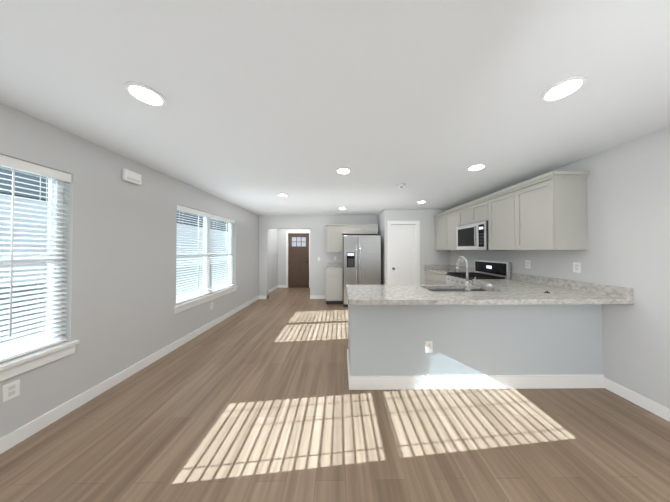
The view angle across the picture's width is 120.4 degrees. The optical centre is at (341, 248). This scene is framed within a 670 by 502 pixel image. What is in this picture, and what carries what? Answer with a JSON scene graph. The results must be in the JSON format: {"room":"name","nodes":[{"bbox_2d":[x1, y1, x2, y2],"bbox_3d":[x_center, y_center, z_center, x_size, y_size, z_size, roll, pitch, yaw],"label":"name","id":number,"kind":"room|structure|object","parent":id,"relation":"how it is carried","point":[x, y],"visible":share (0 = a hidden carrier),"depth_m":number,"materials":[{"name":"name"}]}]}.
{"room":"kitchen","nodes":[
{"label":"kitchen","id":0,"kind":"room"},
{"bbox_2d":[0,103,277,437],"bbox_3d":[-2.452,0.221,2.588,0.160,2.420,9.620,0,-1,-1],"label":"wall","id":1,"kind":"structure","parent":0,"point":[120,280],"depth_m":1.97,"materials":[{"name":"grey paint"}]},
{"bbox_2d":[3,379,19,401],"bbox_3d":[-2.356,1.016,1.369,0.006,0.115,0.070,0,-1,-1],"label":"electrical outlet","id":2,"kind":"object","parent":1,"relation":"attached to","point":[11,390],"visible":1,"depth_m":1.37,"materials":[{"name":"white plastic"}]},
{"bbox_2d":[0,165,63,353],"bbox_3d":[-2.474,0.078,1.324,0.070,1.461,0.706,0,-1,-1],"label":"window","id":3,"kind":"structure","parent":1,"relation":"in","point":[54,205],"depth_m":1.63,"materials":[{"name":"plastic"}]},
{"bbox_2d":[0,154,70,361],"bbox_3d":[-2.403,0.073,1.325,0.064,1.450,0.702,0,-1,-1],"label":"window blind","id":4,"kind":"object","parent":3,"relation":"attached to","point":[11,162],"visible":1,"depth_m":1.48,"materials":[{"name":"white plastic"}]},
{"bbox_2d":[0,286,237,380],"bbox_3d":[-2.397,0.879,2.635,0.112,0.105,3.420,0,-1,-1],"label":"window sill","id":5,"kind":"structure","parent":1,"relation":"attached to","point":[12,367],"depth_m":1.54,"materials":[{"name":"white wood"}]},
{"bbox_2d":[0,296,259,453],"bbox_3d":[-2.357,1.370,1.725,0.014,0.100,7.600,0,-1,-1],"label":"baseboard","id":6,"kind":"structure","parent":1,"relation":"attached to","point":[17,436],"depth_m":1.82,"materials":[{"name":"white wood"}]},
{"bbox_2d":[122,169,140,184],"bbox_3d":[-2.345,-0.792,2.146,0.043,0.125,0.170,0,-1,-1],"label":"door chime","id":7,"kind":"object","parent":1,"relation":"attached to","point":[131,176],"visible":1,"depth_m":2.12,"materials":[{"name":"white plastic"}]},
{"bbox_2d":[176,209,208,299],"bbox_3d":[-2.493,0.100,3.141,0.070,1.461,0.781,0,-1,-1],"label":"window","id":8,"kind":"structure","parent":1,"relation":"in","point":[205,224],"depth_m":3.48,"materials":[{"name":"plastic"}]},
{"bbox_2d":[176,204,211,303],"bbox_3d":[-2.422,0.095,3.140,0.064,1.450,0.773,0,-1,-1],"label":"window blind","id":9,"kind":"object","parent":8,"relation":"attached to","point":[198,213],"visible":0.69,"depth_m":3.10,"materials":[{"name":"white plastic"}]},
{"bbox_2d":[208,218,231,290],"bbox_3d":[-2.501,0.109,3.926,0.070,1.461,0.781,0,-1,-1],"label":"window","id":10,"kind":"structure","parent":1,"relation":"in","point":[209,252],"depth_m":4.05,"materials":[{"name":"plastic"}]},
{"bbox_2d":[209,214,234,292],"bbox_3d":[-2.430,0.105,3.929,0.064,1.450,0.773,0,-1,-1],"label":"window blind","id":11,"kind":"object","parent":10,"relation":"attached to","point":[222,219],"visible":1,"depth_m":3.87,"materials":[{"name":"white plastic"}]},
{"bbox_2d":[260,285,277,297],"bbox_3d":[-2.405,1.427,6.444,0.014,0.100,1.560,0,-1,-1],"label":"baseboard","id":12,"kind":"structure","parent":1,"relation":"attached to","point":[270,290],"depth_m":6.63,"materials":[{"name":"white wood"}]},
{"bbox_2d":[278,229,309,284],"bbox_3d":[0.105,0.278,7.343,5.050,2.420,0.160,0,-1,-1],"label":"wall","id":13,"kind":"structure","parent":0,"point":[281,256],"depth_m":7.24,"materials":[{"name":"grey paint"}]},
{"bbox_2d":[286,231,309,287],"bbox_3d":[-1.640,0.427,7.287,0.940,2.120,0.115,0,-1,-1],"label":"door frame","id":14,"kind":"structure","parent":13,"relation":"attached to","point":[287,232],"depth_m":7.23,"materials":[{"name":"wood"}]},
{"bbox_2d":[288,233,308,286],"bbox_3d":[-1.640,0.459,7.267,0.790,2.032,0.104,0,-1,-1],"label":"front door","id":15,"kind":"structure","parent":13,"relation":"in","point":[298,259],"depth_m":7.28,"materials":[{"name":"brown wood"}]},
{"bbox_2d":[259,215,377,297],"bbox_3d":[0.122,0.257,5.634,5.050,2.420,0.140,0,-1,-1],"label":"wall","id":16,"kind":"structure","parent":0,"point":[316,225],"depth_m":5.56,"materials":[{"name":"grey paint"}]},
{"bbox_2d":[310,295,325,298],"bbox_3d":[-0.667,1.416,5.535,0.470,0.100,0.014,0,-1,-1],"label":"baseboard","id":17,"kind":"structure","parent":16,"relation":"attached to","point":[311,296],"depth_m":5.53,"materials":[{"name":"white wood"}]},
{"bbox_2d":[326,224,341,251],"bbox_3d":[-0.203,-0.266,5.390,0.436,0.740,0.346,0,-1,-1],"label":"upper cabinet","id":18,"kind":"object","parent":16,"relation":"attached to","point":[336,233],"depth_m":5.23,"materials":[{"name":"beige wood"}]},
{"bbox_2d":[342,224,361,235],"bbox_3d":[0.280,-0.506,5.363,0.529,0.260,0.416,0,-1,-1],"label":"upper cabinet","id":19,"kind":"object","parent":16,"relation":"attached to","point":[347,229],"depth_m":5.17,"materials":[{"name":"beige wood"}]},
{"bbox_2d":[362,224,377,234],"bbox_3d":[0.705,-0.506,5.367,0.529,0.260,0.416,0,-1,-1],"label":"upper cabinet","id":20,"kind":"object","parent":16,"relation":"attached to","point":[367,229],"depth_m":5.17,"materials":[{"name":"beige wood"}]},
{"bbox_2d":[0,288,669,501],"bbox_3d":[0.153,1.491,2.599,5.370,0.120,9.620,0,-1,-1],"label":"floor","id":21,"kind":"structure","parent":0,"point":[258,400],"depth_m":1.44,"materials":[{"name":"brown wood"}]},
{"bbox_2d":[326,270,342,303],"bbox_3d":[-0.202,1.010,5.234,0.435,0.904,0.626,0,-1,-1],"label":"base cabinet","id":22,"kind":"object","parent":21,"relation":"on","point":[334,286],"visible":0.9,"depth_m":4.93,"materials":[{"name":"beige wood"}]},
{"bbox_2d":[325,262,342,269],"bbox_3d":[-0.206,0.485,5.233,0.445,0.145,0.641,0,-1,-1],"label":"countertop","id":23,"kind":"structure","parent":22,"relation":"on","point":[334,266],"depth_m":5.36,"materials":[{"name":"stone"}]},
{"bbox_2d":[343,235,380,306],"bbox_3d":[0.497,0.576,5.088,0.920,1.770,0.852,0,-1,-1],"label":"fridge","id":24,"kind":"object","parent":21,"relation":"on","point":[361,259],"visible":0.69,"depth_m":4.73,"materials":[{"name":"silver metal"}]},
{"bbox_2d":[347,303,406,389],"bbox_3d":[0.357,0.974,2.222,0.551,0.904,0.550,0,-1,-1],"label":"peninsula base panel","id":25,"kind":"object","parent":21,"relation":"on","point":[377,334],"depth_m":1.95,"materials":[{"name":"grey paint"}]},
{"bbox_2d":[346,256,632,304],"bbox_3d":[1.368,0.407,2.144,2.621,0.637,0.780,0,-1,-1],"label":"countertop","id":26,"kind":"structure","parent":25,"relation":"on","point":[516,288],"depth_m":1.73,"materials":[{"name":"stone"}]},
{"bbox_2d":[427,289,485,290],"bbox_3d":[1.381,0.625,2.277,0.840,0.203,0.370,0,-1,-1],"label":"sink","id":27,"kind":"object","parent":26,"relation":"in","point":[427,289],"depth_m":2.44,"materials":[{"name":"silver metal"}]},
{"bbox_2d":[456,256,475,292],"bbox_3d":[1.374,0.282,2.140,0.118,0.386,0.213,0,-1,-1],"label":"faucet","id":28,"kind":"object","parent":26,"relation":"on","point":[467,284],"depth_m":2.06,"materials":[{"name":"silver metal"}]},
{"bbox_2d":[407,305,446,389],"bbox_3d":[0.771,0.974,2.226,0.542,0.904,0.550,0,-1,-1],"label":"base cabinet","id":29,"kind":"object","parent":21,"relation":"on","point":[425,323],"depth_m":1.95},
{"bbox_2d":[426,341,432,352],"bbox_3d":[0.884,1.003,1.948,0.070,0.115,0.006,0,-1,-1],"label":"electrical outlet","id":30,"kind":"object","parent":29,"relation":"attached to","point":[429,346],"visible":1,"depth_m":1.95,"materials":[{"name":"white plastic"}]},
{"bbox_2d":[425,271,432,284],"bbox_3d":[2.342,1.001,4.430,0.626,0.904,0.527,0,-1,-1],"label":"base cabinet","id":31,"kind":"object","parent":21,"relation":"on","point":[431,278],"depth_m":4.50,"materials":[{"name":"beige wood"}]},
{"bbox_2d":[433,273,445,284],"bbox_3d":[2.346,0.996,4.024,0.626,0.904,0.527,0,-1,-1],"label":"base cabinet","id":32,"kind":"object","parent":21,"relation":"on","point":[438,279],"depth_m":4.02,"materials":[{"name":"beige wood"}]},
{"bbox_2d":[447,305,486,388],"bbox_3d":[1.181,0.974,2.230,0.542,0.904,0.550,0,-1,-1],"label":"base cabinet","id":33,"kind":"object","parent":21,"relation":"on","point":[466,324],"depth_m":1.96,"materials":[{"name":"grey paint"}]},
{"bbox_2d":[445,260,511,284],"bbox_3d":[2.319,0.833,3.380,0.678,1.215,0.756,0,-1,-1],"label":"stove","id":34,"kind":"object","parent":21,"relation":"on","point":[484,269],"visible":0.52,"depth_m":3.33,"materials":[{"name":"silver metal"}]},
{"bbox_2d":[487,304,526,388],"bbox_3d":[1.591,0.975,2.235,0.542,0.904,0.550,0,-1,-1],"label":"base cabinet","id":35,"kind":"object","parent":21,"relation":"on","point":[506,324],"depth_m":1.96,"materials":[{"name":"grey paint"}]},
{"bbox_2d":[527,304,546,388],"bbox_3d":[1.889,0.975,2.238,0.317,0.904,0.550,0,-1,-1],"label":"base cabinet","id":36,"kind":"object","parent":21,"relation":"on","point":[529,346],"depth_m":1.96,"materials":[{"name":"grey paint"}]},
{"bbox_2d":[543,304,604,388],"bbox_3d":[2.334,0.975,2.242,0.687,0.904,0.550,0,-1,-1],"label":"peninsula base panel","id":37,"kind":"object","parent":21,"relation":"on","point":[574,331],"depth_m":1.97,"materials":[{"name":"grey paint"}]},
{"bbox_2d":[0,0,669,214],"bbox_3d":[0.153,-1.049,2.629,5.370,0.120,9.620,0,-1,-1],"label":"ceiling","id":38,"kind":"structure","parent":0,"point":[300,102],"depth_m":1.20,"materials":[{"name":"white paint"}]},
{"bbox_2d":[124,81,165,106],"bbox_3d":[-1.278,-0.998,1.254,0.192,0.014,0.192,0,-1,-1],"label":"recessed light","id":39,"kind":"object","parent":38,"relation":"in","point":[145,94],"visible":1,"depth_m":1.24,"materials":[{"name":"white plastic"}]},
{"bbox_2d":[277,193,287,196],"bbox_3d":[-1.081,-0.971,3.516,0.192,0.014,0.192,0,-1,-1],"label":"recessed light","id":40,"kind":"object","parent":38,"relation":"in","point":[282,194],"visible":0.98,"depth_m":3.48,"materials":[{"name":"white plastic"}]},
{"bbox_2d":[336,167,350,173],"bbox_3d":[0.021,-0.984,2.447,0.192,0.014,0.192,0,-1,-1],"label":"recessed light","id":41,"kind":"object","parent":38,"relation":"in","point":[343,170],"visible":0.96,"depth_m":2.42,"materials":[{"name":"white plastic"}]},
{"bbox_2d":[397,183,405,187],"bbox_3d":[0.924,-0.964,2.986,0.124,0.040,0.124,0,-1,-1],"label":"smoke detector","id":42,"kind":"object","parent":38,"relation":"attached to","point":[402,185],"visible":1,"depth_m":2.96,"materials":[{"name":"white plastic"}]},
{"bbox_2d":[467,163,485,170],"bbox_3d":[1.641,-0.985,2.344,0.192,0.014,0.192,0,-1,-1],"label":"recessed light","id":43,"kind":"object","parent":38,"relation":"in","point":[475,167],"visible":0.98,"depth_m":2.33,"materials":[{"name":"white plastic"}]},
{"bbox_2d":[541,75,586,101],"bbox_3d":[1.392,-0.999,1.211,0.192,0.014,0.192,0,-1,-1],"label":"recessed light","id":44,"kind":"object","parent":38,"relation":"in","point":[564,88],"visible":0.98,"depth_m":1.19,"materials":[{"name":"white plastic"}]},
{"bbox_2d":[378,211,382,284],"bbox_3d":[1.116,0.252,5.209,0.150,2.420,0.730,0,-1,-1],"label":"wall","id":45,"kind":"structure","parent":0,"point":[380,217],"depth_m":5.06,"materials":[{"name":"grey paint"}]},
{"bbox_2d":[383,209,449,284],"bbox_3d":[1.851,0.247,4.761,1.610,2.420,0.120,0,-1,-1],"label":"wall","id":46,"kind":"structure","parent":0,"point":[430,254],"depth_m":4.71,"materials":[{"name":"grey paint"}]},
{"bbox_2d":[391,225,415,284],"bbox_3d":[1.506,0.433,4.704,0.612,2.022,0.096,0,-1,-1],"label":"pantry door","id":47,"kind":"structure","parent":46,"relation":"in","point":[403,254],"depth_m":4.72,"materials":[{"name":"white wood"}]},
{"bbox_2d":[387,221,419,284],"bbox_3d":[1.506,0.394,4.748,0.790,2.125,0.136,0,-1,-1],"label":"door frame","id":48,"kind":"structure","parent":46,"relation":"attached to","point":[416,223],"depth_m":4.69,"materials":[{"name":"white wood"}]},
{"bbox_2d":[450,126,669,408],"bbox_3d":[2.757,0.221,2.640,0.160,2.420,9.620,0,-1,-1],"label":"wall","id":49,"kind":"structure","parent":0,"point":[628,207],"depth_m":1.79,"materials":[{"name":"grey paint"}]},
{"bbox_2d":[434,215,441,249],"bbox_3d":[2.467,-0.359,4.448,0.376,0.815,0.525,0,-1,-1],"label":"upper cabinet","id":50,"kind":"object","parent":49,"relation":"attached to","point":[438,218],"depth_m":4.56,"materials":[{"name":"grey wood"}]},
{"bbox_2d":[442,207,457,249],"bbox_3d":[2.472,-0.364,4.039,0.376,0.815,0.526,0,-1,-1],"label":"upper cabinet","id":51,"kind":"object","parent":49,"relation":"attached to","point":[449,218],"depth_m":4.11,"materials":[{"name":"grey wood"}]},
{"bbox_2d":[458,207,469,222],"bbox_3d":[2.476,-0.605,3.563,0.376,0.345,0.432,0,-1,-1],"label":"upper cabinet","id":52,"kind":"object","parent":49,"relation":"attached to","point":[462,213],"depth_m":3.64,"materials":[{"name":"grey wood"}]},
{"bbox_2d":[454,215,489,249],"bbox_3d":[2.457,-0.227,3.393,0.418,0.524,0.756,0,-1,-1],"label":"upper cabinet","id":53,"kind":"object","parent":49,"relation":"attached to","point":[470,234],"depth_m":3.36,"materials":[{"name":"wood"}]},
{"bbox_2d":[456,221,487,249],"bbox_3d":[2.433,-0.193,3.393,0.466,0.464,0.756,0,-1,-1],"label":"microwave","id":54,"kind":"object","parent":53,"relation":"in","point":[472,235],"depth_m":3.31,"materials":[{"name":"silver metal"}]},
{"bbox_2d":[466,199,485,218],"bbox_3d":[2.480,-0.609,3.234,0.376,0.345,0.433,0,-1,-1],"label":"upper cabinet","id":55,"kind":"object","parent":49,"relation":"attached to","point":[479,208],"depth_m":3.26,"materials":[{"name":"grey wood"}]},
{"bbox_2d":[486,191,509,249],"bbox_3d":[2.485,-0.380,2.755,0.376,0.815,0.519,0,-1,-1],"label":"upper cabinet","id":56,"kind":"object","parent":49,"relation":"attached to","point":[497,206],"depth_m":2.83,"materials":[{"name":"grey wood"}]},
{"bbox_2d":[525,260,529,267],"bbox_3d":[2.672,0.233,2.760,0.006,0.115,0.070,0,-1,-1],"label":"electrical outlet","id":57,"kind":"object","parent":49,"relation":"attached to","point":[527,263],"visible":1,"depth_m":2.76,"materials":[{"name":"white plastic"}]},
{"bbox_2d":[510,175,587,249],"bbox_3d":[2.489,-0.385,2.354,0.376,0.815,0.520,0,-1,-1],"label":"upper cabinet","id":58,"kind":"object","parent":49,"relation":"attached to","point":[547,211],"depth_m":2.12,"materials":[{"name":"grey wood"}]},
{"bbox_2d":[573,262,580,272],"bbox_3d":[2.678,0.221,2.190,0.006,0.115,0.070,0,-1,-1],"label":"electrical outlet","id":59,"kind":"object","parent":49,"relation":"attached to","point":[577,267],"visible":1,"depth_m":2.18,"materials":[{"name":"white plastic"}]},
{"bbox_2d":[604,378,669,421],"bbox_3d":[2.697,1.349,-0.014,0.014,0.100,3.960,0,-1,-1],"label":"baseboard","id":60,"kind":"structure","parent":49,"relation":"attached to","point":[656,408],"depth_m":1.73,"materials":[{"name":"white wood"}]},
{"label":"outside","id":61,"kind":"structure","parent":0,"visible":0},
{"bbox_2d":[0,263,227,347],"bbox_3d":[-7.516,1.678,4.869,75.000,0.160,70.000,0,-1,-1],"label":"ground","id":62,"kind":"structure","parent":61,"point":[46,297],"depth_m":6.41,"materials":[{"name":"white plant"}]},
{"bbox_2d":[0,169,227,287],"bbox_3d":[-16.315,-1.458,4.818,5.400,6.110,42.800,0,-1,-1],"label":"neighbor house","id":63,"kind":"structure","parent":62,"relation":"on","point":[30,206],"depth_m":8.95,"materials":[{"name":"white"}]}
]}

